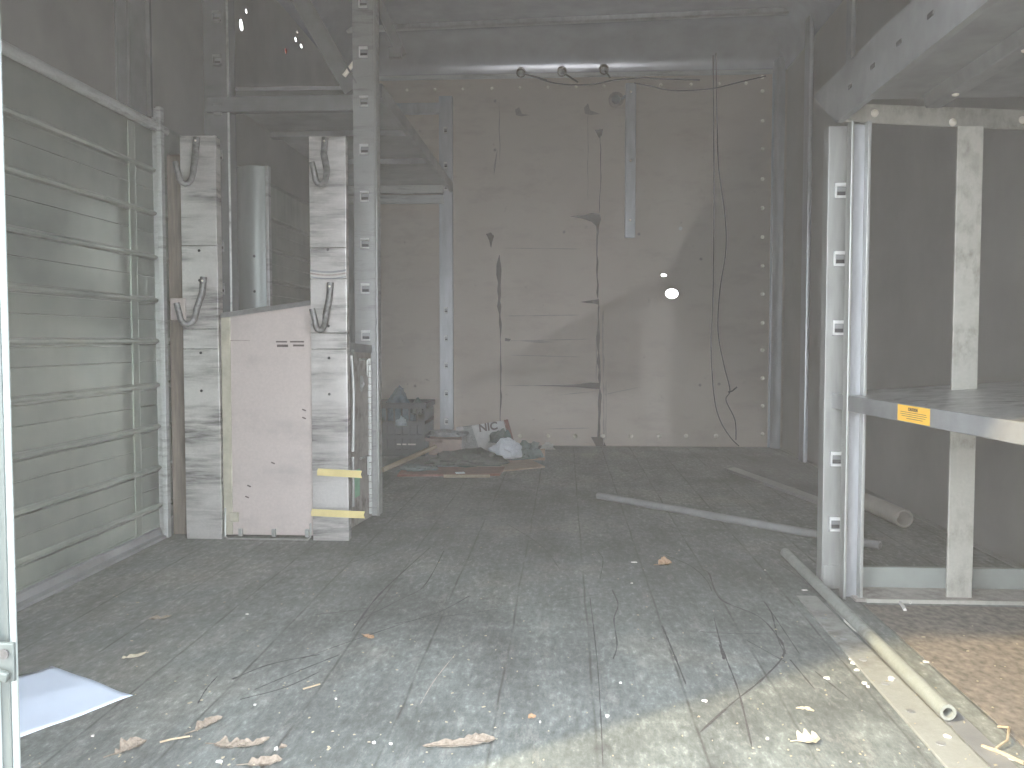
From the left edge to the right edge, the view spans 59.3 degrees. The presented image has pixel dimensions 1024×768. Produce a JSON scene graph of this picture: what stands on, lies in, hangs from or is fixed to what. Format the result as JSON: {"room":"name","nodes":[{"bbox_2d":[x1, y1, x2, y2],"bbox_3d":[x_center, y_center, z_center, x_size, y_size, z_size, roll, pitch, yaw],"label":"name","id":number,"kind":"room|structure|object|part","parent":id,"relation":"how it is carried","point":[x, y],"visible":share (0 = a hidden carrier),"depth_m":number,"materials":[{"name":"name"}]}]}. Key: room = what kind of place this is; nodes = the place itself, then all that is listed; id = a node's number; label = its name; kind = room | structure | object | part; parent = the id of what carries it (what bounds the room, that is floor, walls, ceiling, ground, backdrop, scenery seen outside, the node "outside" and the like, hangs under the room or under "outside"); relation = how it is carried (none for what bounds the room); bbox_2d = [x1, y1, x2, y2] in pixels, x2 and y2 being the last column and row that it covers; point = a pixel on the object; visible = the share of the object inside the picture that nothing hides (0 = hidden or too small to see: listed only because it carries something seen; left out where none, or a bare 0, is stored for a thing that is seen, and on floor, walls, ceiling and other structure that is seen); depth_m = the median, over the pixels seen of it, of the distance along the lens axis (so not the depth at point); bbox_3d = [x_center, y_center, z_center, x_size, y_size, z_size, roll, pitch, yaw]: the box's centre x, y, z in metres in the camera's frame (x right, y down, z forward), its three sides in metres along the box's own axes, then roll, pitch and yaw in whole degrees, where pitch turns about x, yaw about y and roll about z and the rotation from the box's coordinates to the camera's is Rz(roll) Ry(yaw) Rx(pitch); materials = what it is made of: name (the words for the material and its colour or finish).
{"room":"truck cargo interior","nodes":[
{"label":"truck cargo interior","id":0,"kind":"room"},
{"bbox_2d":[0,0,339,591],"bbox_3d":[-1.087,-0.694,3.144,0.066,2.320,4.310,0,3,3],"label":"wall","id":1,"kind":"structure","parent":0,"point":[98,95],"depth_m":2.51,"materials":[{"name":"metal"}]},
{"bbox_3d":[-1.147,-0.749,1.911,0.028,0.030,1.850,0,3,3],"label":"rail","id":2,"kind":"part","parent":1,"relation":"part of","materials":[{"name":"metal"}]},
{"bbox_2d":[16,528,165,611],"bbox_3d":[-1.150,0.510,1.938,0.030,0.032,1.780,0,3,3],"label":"trim","id":3,"kind":"structure","parent":1,"relation":"attached to","point":[41,590],"depth_m":2.36,"materials":[{"name":"metal"}]},
{"bbox_3d":[-1.110,-1.310,2.634,0.018,1.000,0.210,0,3,3],"label":"frame post","id":4,"kind":"part","parent":1,"relation":"part of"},
{"bbox_3d":[-1.094,-0.184,2.802,0.036,1.335,0.027,0,3,3],"label":"frame post","id":5,"kind":"part","parent":1,"relation":"part of","materials":[{"name":"metal"}]},
{"bbox_3d":[-1.093,-1.344,3.113,0.004,1.020,4.310,0,3,3],"label":"panel","id":6,"kind":"part","parent":1,"relation":"part of","materials":[{"name":"grey metal"}]},
{"bbox_2d":[171,515,173,533],"bbox_3d":[-1.027,0.395,4.112,0.020,0.050,2.480,0,3,3],"label":"trim","id":7,"kind":"structure","parent":1,"relation":"attached to","point":[172,519],"depth_m":2.89,"materials":[{"name":"metal"}]},
{"bbox_2d":[348,65,354,342],"bbox_3d":[-0.939,-0.738,5.257,0.055,2.200,0.075,0,3,3],"label":"trim","id":8,"kind":"structure","parent":1,"relation":"attached to","point":[350,207],"depth_m":5.25,"materials":[{"name":"metal"}]},
{"bbox_2d":[17,445,1023,767],"bbox_3d":[0.158,0.526,3.140,2.560,0.122,4.390,0,3,3],"label":"floor","id":9,"kind":"structure","parent":0,"point":[82,629],"depth_m":1.88,"materials":[{"name":"grey wood"}]},
{"bbox_2d":[19,666,132,736],"bbox_3d":[-0.822,0.542,1.548,0.257,0.004,0.208,2,3,34],"label":"paper sheet","id":10,"kind":"object","parent":9,"relation":"on","point":[52,695],"visible":0.77,"depth_m":1.55,"materials":[{"name":"white paper"}]},
{"bbox_2d":[103,737,146,757],"bbox_3d":[-0.582,0.546,1.357,0.033,0.016,0.059,1,3,19],"label":"dry leaf","id":11,"kind":"object","parent":9,"relation":"on","point":[132,742],"visible":1,"depth_m":1.37,"materials":[{"name":"beige plant"}]},
{"bbox_2d":[121,652,145,658],"bbox_3d":[-0.738,0.529,1.756,0.045,0.008,0.012,-1,3,-23],"label":"dry leaf","id":12,"kind":"object","parent":9,"relation":"on","point":[142,653],"visible":1,"depth_m":1.76,"materials":[{"name":"beige plant"}]},
{"bbox_2d":[148,615,170,618],"bbox_3d":[-0.782,0.518,1.999,0.050,0.008,0.015,-1,3,-15],"label":"dry leaf","id":13,"kind":"object","parent":9,"relation":"on","point":[155,616],"visible":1,"depth_m":2.00,"materials":[{"name":"brown plant"}]},
{"bbox_2d":[160,735,189,742],"bbox_3d":[-0.522,0.550,1.394,0.044,0.003,0.005,-2,3,-28],"label":"twig","id":14,"kind":"object","parent":9,"relation":"on","point":[188,735],"visible":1,"depth_m":1.39,"materials":[{"name":"wood"}]},
{"bbox_2d":[167,154,186,533],"bbox_3d":[-1.050,-0.120,2.864,0.062,1.200,0.040,0,3,3],"label":"wood strip","id":15,"kind":"object","parent":9,"relation":"on","point":[173,187],"visible":0.51,"depth_m":2.85,"materials":[{"name":"wood"}]},
{"bbox_2d":[172,135,224,538],"bbox_3d":[-0.961,-0.136,2.764,0.116,1.242,0.108,0,3,3],"label":"plank","id":16,"kind":"object","parent":9,"relation":"on","point":[198,173],"visible":1,"depth_m":2.77,"materials":[{"name":"wood"}]},
{"bbox_2d":[170,298,185,319],"bbox_3d":[-1.024,-0.230,2.763,0.046,0.067,0.012,0,3,3],"label":"plate","id":17,"kind":"object","parent":16,"relation":"attached to","point":[182,301],"visible":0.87,"depth_m":2.76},
{"bbox_2d":[185,715,222,733],"bbox_3d":[-0.494,0.544,1.440,0.019,0.010,0.065,2,3,33],"label":"dry leaf","id":18,"kind":"object","parent":9,"relation":"on","point":[212,719],"visible":1,"depth_m":1.45,"materials":[{"name":"beige plant"}]},
{"bbox_2d":[205,735,247,747],"bbox_3d":[-0.438,0.547,1.372,0.068,0.011,0.030,0,3,3],"label":"dry leaf","id":19,"kind":"object","parent":9,"relation":"on","point":[223,742],"visible":1,"depth_m":1.38,"materials":[{"name":"beige plant"}]},
{"bbox_2d":[225,737,269,747],"bbox_3d":[-0.403,0.548,1.373,0.066,0.010,0.018,-1,3,-16],"label":"dry leaf","id":20,"kind":"object","parent":9,"relation":"on","point":[257,741],"visible":1,"depth_m":1.38,"materials":[{"name":"beige plant"}]},
{"bbox_2d":[237,165,271,309],"bbox_3d":[-0.964,-0.176,3.368,0.128,1.263,0.040,0,3,3],"label":"pipe","id":21,"kind":"object","parent":9,"relation":"on","point":[253,181],"visible":0.51,"depth_m":3.34,"materials":[{"name":"metal"}]},
{"bbox_2d":[236,754,282,765],"bbox_3d":[-0.369,0.551,1.314,0.064,0.009,0.032,0,3,3],"label":"dry leaf","id":22,"kind":"object","parent":9,"relation":"on","point":[262,760],"visible":1,"depth_m":1.32,"materials":[{"name":"beige plant"}]},
{"bbox_2d":[220,300,312,540],"bbox_3d":[-0.758,0.112,2.782,0.284,0.741,0.040,0,3,3],"label":"board","id":23,"kind":"object","parent":9,"relation":"on","point":[266,351],"visible":1,"depth_m":2.79,"materials":[{"name":"wood"}]},
{"bbox_2d":[303,683,319,689],"bbox_3d":[-0.357,0.540,1.607,0.035,0.004,0.005,-3,4,-43],"label":"twig","id":24,"kind":"object","parent":9,"relation":"on","point":[318,683],"visible":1,"depth_m":1.60,"materials":[{"name":"wood"}]},
{"bbox_2d":[202,0,453,515],"bbox_3d":[-0.697,-0.731,4.201,0.644,2.290,2.150,0,3,3],"label":"metal frame","id":25,"kind":"object","parent":9,"relation":"on","point":[388,160],"visible":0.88,"depth_m":3.16,"materials":[{"name":"metal"}]},
{"bbox_2d":[309,136,364,540],"bbox_3d":[-0.535,-0.132,2.739,0.168,1.236,0.108,0,3,3],"label":"plank","id":26,"kind":"object","parent":9,"relation":"on","point":[332,473],"visible":1,"depth_m":2.75,"materials":[{"name":"wood"}]},
{"bbox_2d":[350,343,371,527],"bbox_3d":[-0.513,0.165,2.977,0.038,0.610,0.321,0,3,10],"label":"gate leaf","id":27,"kind":"object","parent":26,"relation":"attached to","point":[360,354],"visible":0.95,"depth_m":3.02,"materials":[{"name":"metal"}]},
{"bbox_3d":[-0.514,0.053,2.912,0.018,0.330,0.034,0,3,3],"label":"latch rod","id":28,"kind":"part","parent":27,"relation":"part of","materials":[{"name":"metal"}]},
{"bbox_3d":[-0.515,0.318,2.920,0.009,0.160,0.009,1,3,26],"label":"latch rod","id":29,"kind":"part","parent":27,"relation":"part of","materials":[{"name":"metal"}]},
{"bbox_3d":[-0.500,0.000,2.997,0.011,0.056,0.033,1,3,14],"label":"ring pull","id":30,"kind":"part","parent":27,"relation":"part of","materials":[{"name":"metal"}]},
{"bbox_2d":[362,633,373,637],"bbox_3d":[-0.303,0.525,1.877,0.046,0.006,0.017,2,4,42],"label":"dry leaf","id":31,"kind":"object","parent":9,"relation":"on","point":[365,635],"visible":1,"depth_m":1.88,"materials":[{"name":"brown plant"}]},
{"bbox_2d":[382,399,434,455],"bbox_3d":[-0.618,0.236,4.958,0.346,0.285,0.328,0,3,3],"label":"plastic crate","id":32,"kind":"object","parent":9,"relation":"on","point":[408,440],"visible":0.51,"depth_m":4.81,"materials":[{"name":"grey plastic"}]},
{"bbox_2d":[382,385,415,420],"bbox_3d":[-0.632,0.185,4.948,0.217,0.359,0.176,0,3,3],"label":"cloth bundle","id":33,"kind":"object","parent":32,"relation":"in","point":[398,396],"visible":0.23,"depth_m":4.90,"materials":[{"name":"grey fabric"}]},
{"bbox_2d":[395,416,406,425],"bbox_3d":[-0.588,0.193,4.771,0.065,0.058,0.028,0,3,3],"label":"rag","id":34,"kind":"object","parent":32,"relation":"on","point":[401,422],"visible":1,"depth_m":4.76,"materials":[{"name":"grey fabric"}]},
{"bbox_2d":[410,398,422,414],"bbox_3d":[-0.516,0.119,4.878,0.072,0.096,0.085,0,3,3],"label":"plastic bag","id":35,"kind":"object","parent":32,"relation":"in","point":[417,400],"visible":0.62,"depth_m":4.86,"materials":[{"name":"grey plastic"}]},
{"bbox_2d":[382,445,436,471],"bbox_3d":[-0.494,0.358,4.360,0.024,0.095,0.392,2,3,34],"label":"stick","id":36,"kind":"object","parent":9,"relation":"on","point":[424,451],"visible":0.88,"depth_m":4.34,"materials":[{"name":"wood"}]},
{"bbox_2d":[425,436,461,454],"bbox_3d":[-0.370,0.332,4.884,0.196,0.105,0.212,0,3,-4],"label":"cardboard box","id":37,"kind":"object","parent":9,"relation":"on","point":[443,443],"visible":0.6,"depth_m":4.82,"materials":[{"name":"brown cardboard"}]},
{"bbox_2d":[428,429,469,436],"bbox_3d":[-0.345,0.266,4.891,0.231,0.041,0.139,0,3,3],"label":"newspaper","id":38,"kind":"object","parent":37,"relation":"on","point":[436,432],"visible":1,"depth_m":4.87,"materials":[{"name":"grey paper"}]},
{"bbox_2d":[397,467,504,476],"bbox_3d":[-0.277,0.409,4.204,0.487,0.010,0.253,0,3,0],"label":"cardboard sheet","id":39,"kind":"object","parent":9,"relation":"on","point":[441,471],"visible":0.68,"depth_m":4.17,"materials":[{"name":"red cardboard"}]},
{"bbox_2d":[398,464,437,471],"bbox_3d":[-0.443,0.395,4.234,0.202,0.038,0.134,0,3,3],"label":"cloth","id":40,"kind":"object","parent":39,"relation":"on","point":[409,467],"visible":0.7,"depth_m":4.21,"materials":[{"name":"grey fabric"}]},
{"bbox_2d":[422,738,480,746],"bbox_3d":[-0.091,0.549,1.375,0.090,0.008,0.022,0,3,3],"label":"dry leaf","id":41,"kind":"object","parent":9,"relation":"on","point":[445,742],"visible":1,"depth_m":1.38,"materials":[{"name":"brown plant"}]},
{"bbox_2d":[444,475,489,477],"bbox_3d":[-0.204,0.415,4.053,0.208,0.014,0.014,0,3,0],"label":"stick","id":42,"kind":"object","parent":9,"relation":"on","point":[445,476],"visible":1,"depth_m":4.05,"materials":[{"name":"wood"}]},
{"bbox_2d":[464,733,495,742],"bbox_3d":[-0.053,0.547,1.389,0.055,0.008,0.027,0,3,3],"label":"dry leaf","id":43,"kind":"object","parent":9,"relation":"on","point":[482,737],"visible":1,"depth_m":1.39,"materials":[{"name":"beige plant"}]},
{"bbox_2d":[456,419,513,449],"bbox_3d":[-0.150,0.297,5.090,0.338,0.192,0.072,0,3,2],"label":"carton","id":44,"kind":"object","parent":9,"relation":"on","point":[479,436],"visible":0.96,"depth_m":5.09,"materials":[{"name":"grey cardboard"}]},
{"bbox_2d":[479,422,497,431],"bbox_3d":[-0.135,0.243,5.096,0.108,0.058,0.016,0,3,0],"label":"print","id":45,"kind":"object","parent":44,"relation":"attached to","point":[492,426],"depth_m":5.10,"materials":[{"name":"grey"}]},
{"bbox_2d":[489,428,511,442],"bbox_3d":[-0.057,0.284,4.941,0.137,0.091,0.120,1,3,26],"label":"cloth","id":46,"kind":"object","parent":9,"relation":"on","point":[495,437],"visible":0.62,"depth_m":4.90,"materials":[{"name":"fabric"}]},
{"bbox_2d":[488,437,521,458],"bbox_3d":[-0.037,0.330,4.609,0.182,0.112,0.121,0,3,3],"label":"cloth","id":47,"kind":"object","parent":9,"relation":"on","point":[508,448],"visible":0.78,"depth_m":4.59,"materials":[{"name":"white fabric"}]},
{"bbox_2d":[476,459,544,471],"bbox_3d":[-0.050,0.402,4.378,0.458,0.008,0.318,-1,3,-24],"label":"cardboard sheet","id":48,"kind":"object","parent":9,"relation":"on","point":[514,465],"visible":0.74,"depth_m":4.39,"materials":[{"name":"brown cardboard"}]},
{"bbox_2d":[424,447,509,467],"bbox_3d":[-0.216,0.353,4.412,0.423,0.085,0.266,0,3,3],"label":"cloth","id":49,"kind":"object","parent":48,"relation":"on","point":[466,457],"visible":1,"depth_m":4.34,"materials":[{"name":"grey fabric"}]},
{"bbox_2d":[29,527,1017,765],"bbox_3d":[0.039,0.509,2.175,2.014,0.004,1.814,0,3,3],"label":"floor grit","id":50,"kind":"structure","parent":9,"relation":"on","point":[329,747],"depth_m":1.49,"materials":[{"name":"beige stone"}]},
{"bbox_2d":[516,440,544,458],"bbox_3d":[0.093,0.337,4.658,0.161,0.096,0.148,0,3,3],"label":"cloth","id":51,"kind":"object","parent":9,"relation":"on","point":[529,450],"visible":0.88,"depth_m":4.61,"materials":[{"name":"grey fabric"}]},
{"bbox_2d":[528,713,535,717],"bbox_3d":[0.033,0.545,1.477,0.014,0.006,0.012,0,3,3],"label":"dry leaf","id":52,"kind":"object","parent":9,"relation":"on","point":[531,715],"visible":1,"depth_m":1.48,"materials":[{"name":"brown plant"}]},
{"bbox_2d":[530,449,544,459],"bbox_3d":[0.128,0.379,4.660,0.087,0.082,0.070,0,3,3],"label":"flap","id":53,"kind":"object","parent":9,"relation":"on","point":[542,450],"visible":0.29,"depth_m":4.65,"materials":[{"name":"brown cardboard"}]},
{"bbox_2d":[540,442,553,449],"bbox_3d":[0.205,0.349,5.100,0.088,0.045,0.071,0,3,3],"label":"paper wad","id":54,"kind":"object","parent":9,"relation":"on","point":[547,446],"visible":0.94,"depth_m":5.08,"materials":[{"name":"white paper"}]},
{"bbox_2d":[654,556,671,564],"bbox_3d":[0.419,0.488,2.482,0.046,0.021,0.039,2,3,32],"label":"dry leaf","id":55,"kind":"object","parent":9,"relation":"on","point":[664,561],"visible":1,"depth_m":2.49,"materials":[{"name":"brown plant"}]},
{"bbox_2d":[596,492,881,549],"bbox_3d":[0.712,0.456,3.086,0.026,0.026,1.138,-2,4,-41],"label":"conduit pipe","id":56,"kind":"object","parent":9,"relation":"on","point":[874,544],"visible":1,"depth_m":3.06,"materials":[{"name":"grey plastic"}]},
{"bbox_2d":[726,467,817,504],"bbox_3d":[1.112,0.428,3.819,0.062,0.012,0.991,0,3,-9],"label":"metal bar","id":57,"kind":"object","parent":9,"relation":"on","point":[770,483],"visible":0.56,"depth_m":3.79,"materials":[{"name":"grey metal"}]},
{"bbox_2d":[790,728,819,742],"bbox_3d":[0.455,0.545,1.392,0.041,0.014,0.034,2,3,31],"label":"dry leaf","id":58,"kind":"object","parent":9,"relation":"on","point":[806,737],"visible":1,"depth_m":1.39,"materials":[{"name":"beige plant"}]},
{"bbox_2d":[796,706,813,711],"bbox_3d":[0.492,0.544,1.510,0.030,0.004,0.011,2,3,31],"label":"dry leaf","id":59,"kind":"object","parent":9,"relation":"on","point":[801,707],"visible":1,"depth_m":1.51,"materials":[{"name":"beige plant"}]},
{"bbox_2d":[844,619,856,631],"bbox_3d":[0.727,0.518,1.933,0.007,0.007,0.067,0,3,1],"label":"splinter","id":60,"kind":"object","parent":9,"relation":"on","point":[845,621],"visible":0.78,"depth_m":1.93,"materials":[{"name":"white paint"}]},
{"bbox_2d":[780,548,955,720],"bbox_3d":[0.739,0.504,2.002,0.026,0.026,1.100,0,3,4],"label":"tube","id":61,"kind":"object","parent":9,"relation":"on","point":[911,676],"visible":1,"depth_m":1.75,"materials":[{"name":"white plastic"}]},
{"bbox_2d":[864,493,912,527],"bbox_3d":[1.292,0.430,3.264,0.060,0.060,0.588,0,3,-1],"label":"cardboard tube","id":62,"kind":"object","parent":9,"relation":"on","point":[901,517],"visible":0.51,"depth_m":3.05,"materials":[{"name":"grey cardboard"}]},
{"bbox_2d":[898,601,906,610],"bbox_3d":[0.905,0.515,2.085,0.008,0.008,0.064,1,3,14],"label":"splinter","id":63,"kind":"object","parent":9,"relation":"on","point":[902,605],"visible":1,"depth_m":2.08,"materials":[{"name":"white paint"}]},
{"bbox_2d":[796,595,1017,767],"bbox_3d":[0.693,0.541,1.560,0.106,0.006,1.220,0,3,3],"label":"floor strip","id":64,"kind":"object","parent":9,"relation":"on","point":[929,727],"visible":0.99,"depth_m":1.48,"materials":[{"name":"metal"}]},
{"bbox_2d":[814,0,1023,605],"bbox_3d":[1.029,-0.088,1.650,0.579,1.254,1.420,0,3,3],"label":"shelving rack","id":65,"kind":"object","parent":9,"relation":"on","point":[937,52],"visible":1,"depth_m":2.12,"materials":[{"name":"metal"}]},
{"bbox_3d":[0.798,0.478,2.243,0.044,0.055,0.004,0,3,3],"label":"foot plate","id":66,"kind":"part","parent":65,"relation":"part of","materials":[{"name":"metal"}]},
{"bbox_2d":[901,411,926,421],"bbox_3d":[0.801,0.065,1.798,0.001,0.013,0.111,0,3,-2],"label":"print","id":67,"kind":"object","parent":65,"relation":"on","point":[906,416],"depth_m":1.79,"materials":[{"name":"yellow paper"}]},
{"bbox_3d":[1.083,0.511,2.173,0.530,0.006,0.110,0,3,3],"label":"plate","id":68,"kind":"part","parent":65,"relation":"part of","materials":[{"name":"grey metal"}]},
{"bbox_2d":[995,725,1009,748],"bbox_3d":[0.759,0.545,1.392,0.019,0.012,0.095,2,3,30],"label":"twig","id":69,"kind":"object","parent":9,"relation":"on","point":[998,726],"visible":1,"depth_m":1.38,"materials":[{"name":"wood"}]},
{"bbox_2d":[981,744,1023,764],"bbox_3d":[0.730,0.551,1.340,0.006,0.009,0.066,-1,3,-28],"label":"twig","id":70,"kind":"object","parent":9,"relation":"on","point":[982,745],"visible":1,"depth_m":1.33,"materials":[{"name":"wood"}]},
{"bbox_2d":[277,0,842,75],"bbox_3d":[0.157,-1.764,3.018,2.560,0.230,4.370,0,3,3],"label":"ceiling","id":71,"kind":"structure","parent":0,"point":[437,37],"depth_m":4.95,"materials":[{"name":"metal"}]},
{"bbox_2d":[516,67,546,80],"bbox_3d":[0.113,-1.771,5.146,0.178,0.080,0.052,0,3,3],"label":"socket","id":72,"kind":"object","parent":71,"relation":"attached to","point":[520,72],"visible":1,"depth_m":5.13,"materials":[{"name":"metal"}]},
{"bbox_2d":[557,66,577,82],"bbox_3d":[0.319,-1.765,5.135,0.121,0.095,0.052,0,3,3],"label":"socket","id":73,"kind":"object","parent":71,"relation":"attached to","point":[561,71],"visible":1,"depth_m":5.12,"materials":[{"name":"metal"}]},
{"bbox_2d":[599,64,610,77],"bbox_3d":[0.530,-1.780,5.121,0.066,0.077,0.052,0,3,3],"label":"socket","id":74,"kind":"object","parent":71,"relation":"attached to","point":[603,69],"visible":1,"depth_m":5.11,"materials":[{"name":"metal"}]},
{"bbox_2d":[710,55,738,445],"bbox_3d":[1.222,-0.764,5.136,0.177,2.249,0.006,0,3,3],"label":"cable","id":75,"kind":"object","parent":71,"relation":"hanging from","point":[713,55],"visible":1,"depth_m":5.13,"materials":[{"name":"rubber"}]},
{"bbox_2d":[715,53,736,439],"bbox_3d":[1.219,-0.775,5.126,0.144,2.197,0.006,0,3,3],"label":"cable","id":76,"kind":"object","parent":71,"relation":"hanging from","point":[715,53],"visible":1,"depth_m":5.12,"materials":[{"name":"rubber"}]},
{"bbox_2d":[379,69,787,446],"bbox_3d":[0.284,-0.716,5.233,2.560,2.160,0.042,0,3,3],"label":"wall","id":77,"kind":"structure","parent":0,"point":[567,330],"depth_m":5.22,"materials":[{"name":"white paint"}]},
{"bbox_2d":[608,92,625,107],"bbox_3d":[0.604,-1.628,5.148,0.104,0.088,0.020,0,3,3],"label":"vent cap","id":78,"kind":"object","parent":77,"relation":"attached to","point":[616,99],"visible":1,"depth_m":5.15,"materials":[{"name":"metal"}]},
{"bbox_2d":[542,77,699,85],"bbox_3d":[0.613,-1.728,5.133,0.909,0.044,0.008,0,3,3],"label":"cable","id":79,"kind":"object","parent":77,"relation":"attached to","point":[634,77],"visible":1,"depth_m":5.13,"materials":[{"name":"rubber"}]},
{"bbox_2d":[625,83,635,237],"bbox_3d":[0.679,-1.279,5.159,0.060,0.876,0.025,0,3,3],"label":"metal strip","id":80,"kind":"object","parent":77,"relation":"attached to","point":[630,100],"visible":1,"depth_m":5.15,"materials":[{"name":"metal"}]},
{"bbox_2d":[634,75,765,90],"bbox_3d":[1.065,-1.704,5.109,0.742,0.081,0.007,0,3,3],"label":"cable","id":81,"kind":"object","parent":77,"relation":"attached to","point":[765,75],"visible":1,"depth_m":5.11,"materials":[{"name":"rubber"}]},
{"bbox_2d":[780,0,1023,567],"bbox_3d":[1.409,-0.687,2.998,0.052,2.320,4.310,0,3,3],"label":"wall","id":82,"kind":"structure","parent":0,"point":[913,167],"depth_m":3.25,"materials":[{"name":"metal"}]},
{"bbox_2d":[767,57,785,448],"bbox_3d":[1.502,-0.731,5.114,0.055,2.200,0.075,0,3,3],"label":"metal post","id":83,"kind":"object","parent":82,"relation":"attached to","point":[779,72],"depth_m":5.10,"materials":[{"name":"metal"}]},
{"bbox_3d":[1.485,-0.753,4.539,0.022,2.300,0.100,0,3,3],"label":"wall post","id":84,"kind":"part","parent":82,"relation":"part of","materials":[{"name":"metal"}]},
{"bbox_3d":[1.447,-0.720,3.881,0.020,2.300,0.080,0,3,3],"label":"wall post","id":85,"kind":"part","parent":82,"relation":"part of","materials":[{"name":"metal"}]},
{"bbox_3d":[-0.932,-0.503,0.975,0.731,2.850,0.016,0,3,3],"label":"wall","id":86,"kind":"structure","parent":0,"visible":0},
{"bbox_2d":[0,15,20,767],"bbox_3d":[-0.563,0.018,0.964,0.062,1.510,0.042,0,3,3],"label":"door","id":87,"kind":"structure","parent":86,"relation":"in","point":[10,751],"depth_m":0.97,"materials":[{"name":"paint"}]},
{"bbox_3d":[-0.563,0.298,0.967,0.062,0.042,0.005,0,3,3],"label":"latch plate","id":88,"kind":"part","parent":87,"relation":"part of","materials":[{"name":"paint"}]}
]}

